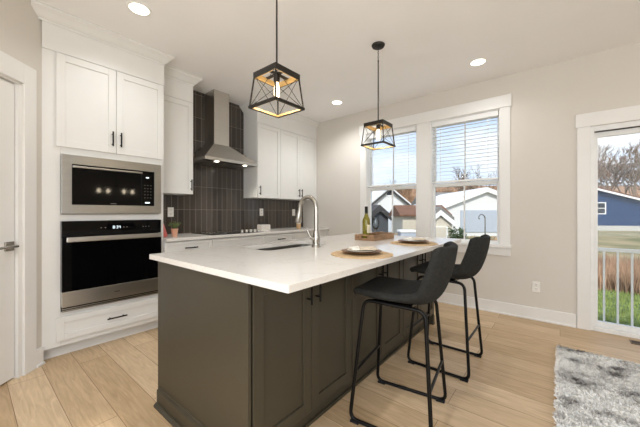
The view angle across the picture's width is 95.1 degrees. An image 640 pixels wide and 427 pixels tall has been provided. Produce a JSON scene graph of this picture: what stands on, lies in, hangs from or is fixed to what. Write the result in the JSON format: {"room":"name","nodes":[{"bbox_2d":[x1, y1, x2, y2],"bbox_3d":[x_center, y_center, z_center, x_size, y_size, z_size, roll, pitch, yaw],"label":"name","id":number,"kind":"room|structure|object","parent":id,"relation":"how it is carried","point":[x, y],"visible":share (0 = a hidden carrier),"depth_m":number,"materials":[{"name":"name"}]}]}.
{"room":"kitchen","nodes":[
{"label":"kitchen","id":0,"kind":"room"},
{"bbox_2d":[0,0,43,360],"bbox_3d":[-2.111,-0.205,1.087,0.120,2.770,2.420,0,0,-6],"label":"wall","id":1,"kind":"structure","parent":0,"point":[20,26],"depth_m":2.20,"materials":[{"name":"paint"}]},
{"bbox_2d":[0,73,21,384],"bbox_3d":[-2.148,0.125,1.701,0.166,2.110,0.820,0,0,-6],"label":"door","id":2,"kind":"structure","parent":1,"relation":"in","point":[10,89],"depth_m":2.05,"materials":[{"name":"white wood"}]},
{"bbox_2d":[0,50,36,375],"bbox_3d":[-2.103,0.052,1.705,0.019,2.255,1.020,0,0,-6],"label":"trim","id":3,"kind":"structure","parent":1,"relation":"attached to","point":[10,67],"depth_m":2.14,"materials":[{"name":"white wood"}]},
{"bbox_2d":[37,347,44,367],"bbox_3d":[-2.038,1.113,1.086,0.027,0.135,2.404,0,0,-6],"label":"baseboard","id":4,"kind":"structure","parent":1,"relation":"attached to","point":[40,362],"depth_m":2.25,"materials":[{"name":"white wood"}]},
{"bbox_2d":[0,302,639,426],"bbox_3d":[1.205,1.240,0.751,8.690,0.120,5.690,0,0,39],"label":"floor","id":5,"kind":"structure","parent":0,"point":[114,383],"depth_m":2.02,"materials":[{"name":"brown wood"}]},
{"bbox_2d":[31,0,175,359],"bbox_3d":[-2.060,-0.205,2.782,0.665,2.770,1.052,0,0,39],"label":"tall cabinet","id":6,"kind":"object","parent":5,"relation":"on","point":[103,88],"visible":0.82,"depth_m":2.51,"materials":[{"name":"white wood"}]},
{"bbox_2d":[60,220,160,311],"bbox_3d":[-2.004,0.437,2.775,0.582,0.730,0.754,0,0,39],"label":"wall oven","id":7,"kind":"object","parent":6,"relation":"in","point":[108,261],"visible":0.93,"depth_m":2.56,"materials":[{"name":"black glass"}]},
{"bbox_2d":[60,154,160,213],"bbox_3d":[-2.004,-0.230,2.775,0.480,0.484,0.754,0,0,39],"label":"microwave","id":8,"kind":"object","parent":6,"relation":"in","point":[88,185],"visible":0.99,"depth_m":2.59,"materials":[{"name":"metal"}]},
{"bbox_2d":[163,238,211,252],"bbox_3d":[-1.619,0.739,3.340,0.636,0.883,0.526,0,0,39],"label":"drawer","id":9,"kind":"object","parent":5,"relation":"on","point":[173,246],"visible":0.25,"depth_m":3.13,"materials":[{"name":"white wood"}]},
{"bbox_2d":[212,235,264,247],"bbox_3d":[-1.206,0.739,3.843,0.636,0.883,0.773,0,0,39],"label":"base cabinet","id":10,"kind":"object","parent":5,"relation":"on","point":[240,240],"visible":0.16,"depth_m":3.63,"materials":[{"name":"white wood"}]},
{"bbox_2d":[265,232,293,241],"bbox_3d":[-0.782,0.739,4.359,0.636,0.883,0.562,0,0,39],"label":"base cabinet","id":11,"kind":"object","parent":5,"relation":"on","point":[280,236],"visible":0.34,"depth_m":4.17,"materials":[{"name":"white wood"}]},
{"bbox_2d":[154,251,434,426],"bbox_3d":[0.098,0.738,2.445,0.986,0.884,2.443,0,0,39],"label":"kitchen island","id":12,"kind":"object","parent":5,"relation":"on","point":[232,353],"visible":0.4,"depth_m":1.53,"materials":[{"name":"paint"}]},
{"bbox_2d":[149,233,460,292],"bbox_3d":[0.164,0.280,2.393,1.257,0.030,2.412,0,0,39],"label":"island countertop","id":13,"kind":"structure","parent":12,"relation":"on","point":[289,270],"depth_m":1.65,"materials":[{"name":"stone"}]},
{"bbox_2d":[256,244,310,250],"bbox_3d":[-0.264,0.400,2.390,0.354,0.208,0.724,0,0,39],"label":"sink","id":14,"kind":"object","parent":13,"relation":"in","point":[295,245],"visible":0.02,"depth_m":2.59,"materials":[{"name":"metal"}]},
{"bbox_2d":[295,195,320,247],"bbox_3d":[-0.113,0.063,2.286,0.253,0.402,0.106,0,0,39],"label":"faucet","id":15,"kind":"object","parent":13,"relation":"on","point":[315,239],"visible":1,"depth_m":2.23,"materials":[{"name":"silver metal"}]},
{"bbox_2d":[331,251,392,258],"bbox_3d":[0.264,0.262,1.853,0.390,0.005,0.390,0,0,39],"label":"placemat","id":16,"kind":"object","parent":13,"relation":"on","point":[382,254],"visible":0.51,"depth_m":1.77,"materials":[{"name":"wicker"}]},
{"bbox_2d":[341,248,381,254],"bbox_3d":[0.263,0.249,1.861,0.256,0.018,0.256,0,0,39],"label":"dinner plate","id":17,"kind":"object","parent":16,"relation":"on","point":[342,250],"visible":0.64,"depth_m":1.81,"materials":[{"name":"grey ceramic"}]},
{"bbox_2d":[347,249,374,252],"bbox_3d":[0.263,0.243,1.861,0.180,0.013,0.180,0,0,39],"label":"salad plate","id":18,"kind":"object","parent":17,"relation":"on","point":[357,251],"visible":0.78,"depth_m":1.82,"materials":[{"name":"white ceramic"}]},
{"bbox_2d":[349,246,377,249],"bbox_3d":[0.274,0.224,1.861,0.170,0.023,0.090,0,0,-9],"label":"napkin","id":19,"kind":"object","parent":18,"relation":"on","point":[354,247],"visible":1,"depth_m":1.83,"materials":[{"name":"white fabric"}]},
{"bbox_2d":[355,232,393,240],"bbox_3d":[0.550,0.236,2.925,0.210,0.056,0.420,0,0,39],"label":"serving tray","id":20,"kind":"object","parent":13,"relation":"on","point":[375,236],"visible":0.98,"depth_m":2.81,"materials":[{"name":"brown wood"}]},
{"bbox_2d":[362,206,369,237],"bbox_3d":[0.454,0.097,2.862,0.075,0.314,0.075,0,0,39],"label":"wine bottle","id":21,"kind":"object","parent":20,"relation":"on","point":[366,220],"visible":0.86,"depth_m":2.83,"materials":[{"name":"green glass"}]},
{"bbox_2d":[372,217,379,229],"bbox_3d":[0.557,0.151,2.925,0.076,0.205,0.076,0,0,39],"label":"wine glass","id":22,"kind":"object","parent":20,"relation":"on","point":[373,217],"visible":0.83,"depth_m":2.91,"materials":[{"name":"clear glass"}]},
{"bbox_2d":[390,241,437,245],"bbox_3d":[0.803,0.262,2.511,0.390,0.005,0.390,0,0,39],"label":"placemat","id":23,"kind":"object","parent":13,"relation":"on","point":[392,242],"visible":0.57,"depth_m":2.45,"materials":[{"name":"wicker"}]},
{"bbox_2d":[398,239,428,242],"bbox_3d":[0.802,0.249,2.518,0.256,0.018,0.256,0,0,39],"label":"dinner plate","id":24,"kind":"object","parent":23,"relation":"on","point":[401,240],"visible":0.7,"depth_m":2.44,"materials":[{"name":"grey ceramic"}]},
{"bbox_2d":[403,239,423,241],"bbox_3d":[0.802,0.243,2.518,0.180,0.013,0.180,0,0,39],"label":"salad plate","id":25,"kind":"object","parent":24,"relation":"on","point":[403,239],"visible":0.77,"depth_m":2.49,"materials":[{"name":"white ceramic"}]},
{"bbox_2d":[403,237,425,239],"bbox_3d":[0.813,0.224,2.518,0.170,0.023,0.090,0,0,-11],"label":"napkin","id":26,"kind":"object","parent":25,"relation":"on","point":[409,238],"visible":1,"depth_m":2.49,"materials":[{"name":"white fabric"}]},
{"bbox_2d":[293,230,327,238],"bbox_3d":[-0.340,0.739,4.898,0.636,0.883,0.830,0,0,39],"label":"base cabinet","id":27,"kind":"object","parent":5,"relation":"on","point":[297,235],"visible":0.12,"depth_m":4.61,"materials":[{"name":"white wood"}]},
{"bbox_2d":[163,227,329,241],"bbox_3d":[-0.928,0.280,4.177,0.624,0.030,2.695,0,0,39],"label":"countertop","id":28,"kind":"structure","parent":27,"relation":"on","point":[185,236],"depth_m":3.58,"materials":[{"name":"stone"}]},
{"bbox_2d":[163,223,167,236],"bbox_3d":[-1.695,0.177,3.167,0.072,0.174,0.160,0,0,-23],"label":"cookbook","id":29,"kind":"object","parent":28,"relation":"on","point":[164,229],"visible":0.5,"depth_m":3.12,"materials":[{"name":"paper"}]},
{"bbox_2d":[169,221,180,236],"bbox_3d":[-1.599,0.181,3.210,0.107,0.168,0.133,0,0,39],"label":"herb pot","id":30,"kind":"object","parent":28,"relation":"on","point":[174,230],"visible":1,"depth_m":3.19,"materials":[{"name":"ceramic"}]},
{"bbox_2d":[193,229,262,234],"bbox_3d":[-1.196,0.244,3.840,0.490,0.040,0.760,0,0,39],"label":"cooktop","id":31,"kind":"object","parent":28,"relation":"in","point":[235,231],"visible":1,"depth_m":3.78,"materials":[{"name":"black glass"}]},
{"bbox_2d":[257,222,269,229],"bbox_3d":[-0.847,0.204,4.407,0.110,0.121,0.170,0,0,39],"label":"box","id":32,"kind":"object","parent":28,"relation":"on","point":[260,226],"visible":0.97,"depth_m":4.36,"materials":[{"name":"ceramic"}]},
{"bbox_2d":[296,223,300,228],"bbox_3d":[-0.350,0.214,4.776,0.074,0.100,0.074,0,0,39],"label":"candle jar","id":33,"kind":"object","parent":28,"relation":"on","point":[298,225],"visible":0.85,"depth_m":4.74,"materials":[{"name":"glass"}]},
{"bbox_2d":[349,241,457,426],"bbox_3d":[0.509,0.676,1.717,0.542,1.009,0.476,0,0,31],"label":"bar stool","id":34,"kind":"object","parent":5,"relation":"on","point":[404,294],"visible":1,"depth_m":1.61,"materials":[{"name":"grey fabric"}]},
{"bbox_2d":[407,234,490,382],"bbox_3d":[1.036,0.676,2.319,0.541,1.009,0.476,0,0,39],"label":"bar stool","id":35,"kind":"object","parent":5,"relation":"on","point":[473,260],"visible":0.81,"depth_m":2.12,"materials":[{"name":"grey fabric"}]},
{"bbox_2d":[552,345,639,426],"bbox_3d":[2.017,1.161,1.172,1.710,0.037,2.207,0,0,39],"label":"shag rug","id":36,"kind":"object","parent":5,"relation":"on","point":[592,390],"visible":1,"depth_m":1.89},
{"bbox_2d":[629,339,639,344],"bbox_3d":[2.939,1.177,2.581,0.280,0.005,0.100,0,0,39],"label":"floor vent","id":37,"kind":"object","parent":5,"relation":"in","point":[631,341],"visible":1,"depth_m":2.65,"materials":[{"name":"metal"}]},
{"bbox_2d":[38,0,639,121],"bbox_3d":[1.205,-1.650,0.751,8.690,0.120,5.690,0,0,39],"label":"ceiling","id":38,"kind":"structure","parent":0,"point":[430,46],"depth_m":2.64,"materials":[{"name":"paint"}]},
{"bbox_2d":[126,1,151,16],"bbox_3d":[-1.412,-1.587,2.284,0.170,0.006,0.170,0,0,39],"label":"recessed light","id":39,"kind":"object","parent":38,"relation":"in","point":[137,8],"visible":1,"depth_m":2.28,"materials":[{"name":"white glass"}]},
{"bbox_2d":[248,0,304,117],"bbox_3d":[-0.262,-1.107,1.774,0.241,0.963,0.241,0,0,39],"label":"pendant light","id":40,"kind":"object","parent":38,"relation":"hanging from","point":[276,66],"visible":1,"depth_m":1.76,"materials":[{"name":"brown metal"}]},
{"bbox_2d":[274,74,279,82],"bbox_3d":[-0.262,-0.809,1.774,0.038,0.045,0.038,0,0,39],"label":"socket","id":41,"kind":"object","parent":40,"relation":"attached to","point":[277,75],"depth_m":1.76,"materials":[{"name":"brown metal"}]},
{"bbox_2d":[331,100,342,104],"bbox_3d":[0.244,-1.587,4.223,0.170,0.006,0.170,0,0,39],"label":"recessed light","id":42,"kind":"object","parent":38,"relation":"in","point":[335,102],"visible":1,"depth_m":4.22,"materials":[{"name":"white plastic"}]},
{"bbox_2d":[361,41,395,149],"bbox_3d":[0.552,-1.107,2.774,0.241,0.963,0.241,0,0,39],"label":"pendant light","id":43,"kind":"object","parent":38,"relation":"hanging from","point":[378,45],"visible":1,"depth_m":2.76,"materials":[{"name":"brown metal"}]},
{"bbox_2d":[469,58,486,65],"bbox_3d":[1.671,-1.587,3.092,0.170,0.006,0.170,0,0,39],"label":"recessed light","id":44,"kind":"object","parent":38,"relation":"in","point":[480,61],"visible":1,"depth_m":3.09,"materials":[{"name":"white plastic"}]},
{"bbox_2d":[303,42,639,329],"bbox_3d":[2.937,-0.205,2.862,8.290,2.770,0.270,0,0,39],"label":"wall","id":45,"kind":"structure","parent":0,"point":[547,99],"depth_m":3.25,"materials":[{"name":"paint"}]},
{"bbox_2d":[367,125,415,236],"bbox_3d":[1.078,-0.420,4.364,0.800,1.600,0.135,0,0,39],"label":"window","id":46,"kind":"structure","parent":45,"relation":"attached to","point":[369,151],"depth_m":4.57,"materials":[{"name":"white plastic"}]},
{"bbox_2d":[368,126,415,186],"bbox_3d":[1.051,-0.799,4.331,0.768,0.814,0.046,0,0,39],"label":"window blind","id":47,"kind":"object","parent":45,"relation":"attached to","point":[408,129],"visible":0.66,"depth_m":4.25,"materials":[{"name":"white plastic"}]},
{"bbox_2d":[431,109,499,244],"bbox_3d":[1.843,-0.420,3.736,0.800,1.600,0.135,0,0,39],"label":"window","id":48,"kind":"structure","parent":45,"relation":"attached to","point":[434,186],"depth_m":3.76,"materials":[{"name":"white plastic"}]},
{"bbox_2d":[432,110,498,183],"bbox_3d":[1.816,-0.799,3.703,0.768,0.814,0.046,0,0,39],"label":"window blind","id":49,"kind":"object","parent":45,"relation":"attached to","point":[492,113],"visible":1,"depth_m":3.68,"materials":[{"name":"white plastic"}]},
{"bbox_2d":[437,292,575,327],"bbox_3d":[3.111,1.113,2.593,7.680,0.135,0.027,0,0,39],"label":"baseboard","id":50,"kind":"structure","parent":45,"relation":"attached to","point":[538,314],"depth_m":3.32,"materials":[{"name":"white wood"}]},
{"bbox_2d":[532,281,539,292],"bbox_3d":[2.371,0.815,3.208,0.072,0.116,0.009,0,0,39],"label":"wall outlet","id":51,"kind":"object","parent":45,"relation":"attached to","point":[535,285],"visible":1,"depth_m":3.21,"materials":[{"name":"white plastic"}]},
{"bbox_2d":[590,120,639,338],"bbox_3d":[3.456,0.160,2.410,1.815,2.040,0.129,0,0,39],"label":"door","id":52,"kind":"structure","parent":45,"relation":"attached to","point":[632,127],"depth_m":2.93,"materials":[{"name":"white plastic"}]},
{"bbox_3d":[-2.057,-0.205,3.428,0.150,2.770,5.690,0,0,39],"label":"wall","id":53,"kind":"structure","parent":0,"visible":0},
{"bbox_2d":[168,207,173,216],"bbox_3d":[-1.823,-0.005,3.571,0.009,0.116,0.072,0,0,39],"label":"wall outlet","id":54,"kind":"object","parent":53,"relation":"attached to","point":[170,209],"visible":1,"depth_m":3.57,"materials":[{"name":"white plastic"}]},
{"bbox_2d":[163,65,202,194],"bbox_3d":[-1.708,-0.902,3.408,0.416,1.375,0.502,0,0,39],"label":"upper cabinet","id":55,"kind":"object","parent":53,"relation":"attached to","point":[178,84],"visible":0.59,"depth_m":3.32,"materials":[{"name":"white wood"}]},
{"bbox_2d":[193,89,257,169],"bbox_3d":[-1.278,-1.109,3.888,0.450,0.959,0.780,0,0,39],"label":"range hood","id":56,"kind":"object","parent":53,"relation":"attached to","point":[216,151],"visible":0.99,"depth_m":3.82,"materials":[{"name":"metal"}]},
{"bbox_2d":[163,90,302,233],"bbox_3d":[-1.173,-0.662,4.381,0.011,1.855,2.695,0,0,39],"label":"backsplash","id":57,"kind":"structure","parent":53,"relation":"attached to","point":[217,202],"depth_m":4.11,"materials":[{"name":"tile"}]},
{"bbox_2d":[239,99,283,198],"bbox_3d":[-0.881,-0.902,4.416,0.416,1.375,0.526,0,0,39],"label":"upper cabinet","id":58,"kind":"object","parent":53,"relation":"attached to","point":[261,130],"visible":0.97,"depth_m":4.32,"materials":[{"name":"white wood"}]},
{"bbox_2d":[272,109,319,200],"bbox_3d":[-0.438,-0.902,4.956,0.416,1.375,0.869,0,0,39],"label":"upper cabinet","id":59,"kind":"object","parent":53,"relation":"attached to","point":[297,132],"visible":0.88,"depth_m":4.83,"materials":[{"name":"white wood"}]},
{"label":"outside","id":60,"kind":"structure","parent":0,"visible":0},
{"bbox_2d":[463,231,639,326],"bbox_3d":[44.325,1.930,69.785,200.000,0.300,155.870,0,0,39],"label":"ground","id":61,"kind":"structure","parent":60,"point":[606,239],"depth_m":15.31,"materials":[{"name":"green plant"}]},
{"bbox_2d":[372,205,391,233],"bbox_3d":[2.663,0.665,18.277,1.740,2.230,3.280,0,0,-30],"label":"shed","id":62,"kind":"object","parent":61,"relation":"on","point":[379,211],"visible":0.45,"depth_m":17.03,"materials":[{"name":"stone"}]},
{"bbox_2d":[372,184,410,232],"bbox_3d":[5.438,-0.265,27.963,3.500,4.090,8.340,0,0,-4],"label":"house","id":63,"kind":"structure","parent":61,"relation":"on","point":[383,198],"depth_m":23.96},
{"bbox_2d":[397,230,415,235],"bbox_3d":[3.638,1.255,12.246,0.700,1.050,0.560,0,0,0],"label":"storage bin","id":64,"kind":"object","parent":61,"relation":"on","point":[400,232],"visible":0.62,"depth_m":12.00,"materials":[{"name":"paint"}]},
{"bbox_2d":[397,189,415,202],"bbox_3d":[21.303,-2.625,72.061,5.860,8.849,6.984,0,0,-11],"label":"bare tree","id":65,"kind":"object","parent":61,"relation":"on","point":[404,190],"visible":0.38,"depth_m":71.08,"materials":[{"name":"brown plant"}]},
{"bbox_2d":[399,191,413,198],"bbox_3d":[17.500,-1.448,62.907,5.118,6.485,4.294,0,0,-18],"label":"bare tree","id":66,"kind":"object","parent":61,"relation":"on","point":[401,194],"visible":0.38,"depth_m":63.06,"materials":[{"name":"brown plant"}]},
{"bbox_2d":[389,205,451,234],"bbox_3d":[5.025,0.700,14.995,2.470,2.160,2.300,0,0,0],"label":"shed","id":67,"kind":"object","parent":61,"relation":"on","point":[404,216],"visible":0.27,"depth_m":14.32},
{"bbox_2d":[411,192,452,204],"bbox_3d":[13.453,-0.245,32.989,4.700,4.050,7.000,0,0,0],"label":"house","id":68,"kind":"structure","parent":61,"relation":"on","point":[437,193],"depth_m":32.95,"materials":[{"name":"white"}]},
{"bbox_2d":[436,206,454,237],"bbox_3d":[4.921,0.765,12.576,1.120,2.030,1.360,0,0,0],"label":"garden shed","id":69,"kind":"object","parent":61,"relation":"on","point":[444,219],"visible":0.43,"depth_m":11.94,"materials":[{"name":"beige"}]},
{"bbox_2d":[415,187,496,235],"bbox_3d":[12.632,-0.060,26.469,6.800,3.680,9.440,0,0,2],"label":"house","id":70,"kind":"structure","parent":61,"relation":"on","point":[478,201],"depth_m":21.99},
{"bbox_2d":[447,226,466,238],"bbox_3d":[4.416,1.102,9.493,0.678,1.359,0.693,0,0,39],"label":"evergreen shrub","id":71,"kind":"object","parent":61,"relation":"on","point":[451,233],"visible":0.22,"depth_m":9.40,"materials":[{"name":"green plant"}]},
{"bbox_2d":[453,168,477,191],"bbox_3d":[14.764,-1.481,30.806,3.444,6.573,3.046,0,0,-18],"label":"bare tree","id":72,"kind":"object","parent":61,"relation":"on","point":[460,187],"visible":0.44,"depth_m":29.82,"materials":[{"name":"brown plant"}]},
{"bbox_2d":[460,165,496,189],"bbox_3d":[19.075,-2.029,34.235,3.799,7.658,5.658,0,0,-7],"label":"bare tree","id":73,"kind":"object","parent":61,"relation":"on","point":[489,186],"visible":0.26,"depth_m":34.37,"materials":[{"name":"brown plant"}]},
{"bbox_2d":[478,214,485,233],"bbox_3d":[5.520,0.912,9.972,0.286,1.736,0.043,0,0,-13],"label":"hook","id":74,"kind":"object","parent":61,"relation":"on","point":[480,214],"visible":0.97,"depth_m":9.98,"materials":[{"name":"silver metal"}]},
{"bbox_2d":[598,143,619,165],"bbox_3d":[40.002,-4.176,43.562,7.245,11.982,7.870,0,0,34],"label":"bare tree","id":75,"kind":"object","parent":61,"relation":"on","point":[609,143],"visible":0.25,"depth_m":43.13,"materials":[{"name":"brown plant"}]},
{"bbox_2d":[598,164,634,189],"bbox_3d":[43.173,-2.807,45.123,7.272,9.214,6.102,0,0,16],"label":"bare tree","id":76,"kind":"object","parent":61,"relation":"on","point":[605,173],"visible":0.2,"depth_m":44.25,"materials":[{"name":"plant"}]},
{"bbox_2d":[598,160,637,189],"bbox_3d":[43.241,-2.885,44.478,5.585,9.366,8.184,0,0,-9],"label":"bare tree","id":77,"kind":"object","parent":61,"relation":"on","point":[618,170],"visible":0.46,"depth_m":42.77,"materials":[{"name":"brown plant"}]},
{"bbox_2d":[598,154,638,189],"bbox_3d":[53.461,-4.589,55.734,10.118,12.794,8.544,0,0,5],"label":"bare tree","id":78,"kind":"object","parent":61,"relation":"on","point":[621,158],"visible":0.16,"depth_m":54.82,"materials":[{"name":"plant"}]},
{"bbox_2d":[598,187,639,230],"bbox_3d":[30.954,-1.055,32.100,15.100,5.670,8.720,0,0,12],"label":"house","id":79,"kind":"structure","parent":61,"relation":"on","point":[617,211],"depth_m":28.46,"materials":[{"name":"blue wood"}]},
{"bbox_2d":[598,252,639,293],"bbox_3d":[8.806,1.440,6.790,9.259,0.680,3.659,0,0,39],"label":"dry brush","id":80,"kind":"object","parent":61,"relation":"on","point":[610,265],"visible":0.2,"depth_m":6.76,"materials":[{"name":"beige plant"}]},
{"bbox_2d":[598,287,639,326],"bbox_3d":[5.340,1.740,4.536,7.525,0.080,5.038,0,0,39],"label":"grass","id":81,"kind":"structure","parent":61,"relation":"on","point":[612,311],"depth_m":5.44,"materials":[{"name":"green plant"}]},
{"bbox_2d":[598,161,639,193],"bbox_3d":[44.894,-3.547,43.076,9.346,10.696,6.378,0,0,22],"label":"bare tree","id":82,"kind":"object","parent":61,"relation":"on","point":[609,167],"visible":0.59,"depth_m":43.34,"materials":[{"name":"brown plant"}]},
{"bbox_2d":[599,147,638,188],"bbox_3d":[54.020,-5.147,54.398,9.155,13.935,8.430,0,0,-9],"label":"bare tree","id":83,"kind":"object","parent":61,"relation":"on","point":[624,147],"visible":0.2,"depth_m":53.68,"materials":[{"name":"brown plant"}]},
{"bbox_2d":[602,141,639,195],"bbox_3d":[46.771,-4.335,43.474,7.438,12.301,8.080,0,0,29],"label":"bare tree","id":84,"kind":"object","parent":61,"relation":"on","point":[637,149],"visible":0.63,"depth_m":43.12,"materials":[{"name":"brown plant"}]},
{"bbox_2d":[610,171,639,196],"bbox_3d":[60.959,-3.475,55.331,8.348,10.555,7.049,0,0,13],"label":"bare tree","id":85,"kind":"object","parent":61,"relation":"on","point":[634,171],"visible":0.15,"depth_m":55.84,"materials":[{"name":"brown plant"}]},
{"bbox_2d":[619,154,639,187],"bbox_3d":[49.370,-3.861,44.618,7.454,11.348,6.862,0,0,13],"label":"bare tree","id":86,"kind":"object","parent":61,"relation":"on","point":[637,154],"visible":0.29,"depth_m":45.11,"materials":[{"name":"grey plant"}]},
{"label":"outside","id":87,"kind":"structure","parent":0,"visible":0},
{"bbox_2d":[385,186,639,203],"bbox_3d":[50.004,-3.320,88.969,180.000,10.200,18.000,0,0,0],"label":"hill","id":88,"kind":"structure","parent":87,"point":[622,188],"depth_m":87.31,"materials":[{"name":"brown plant"}]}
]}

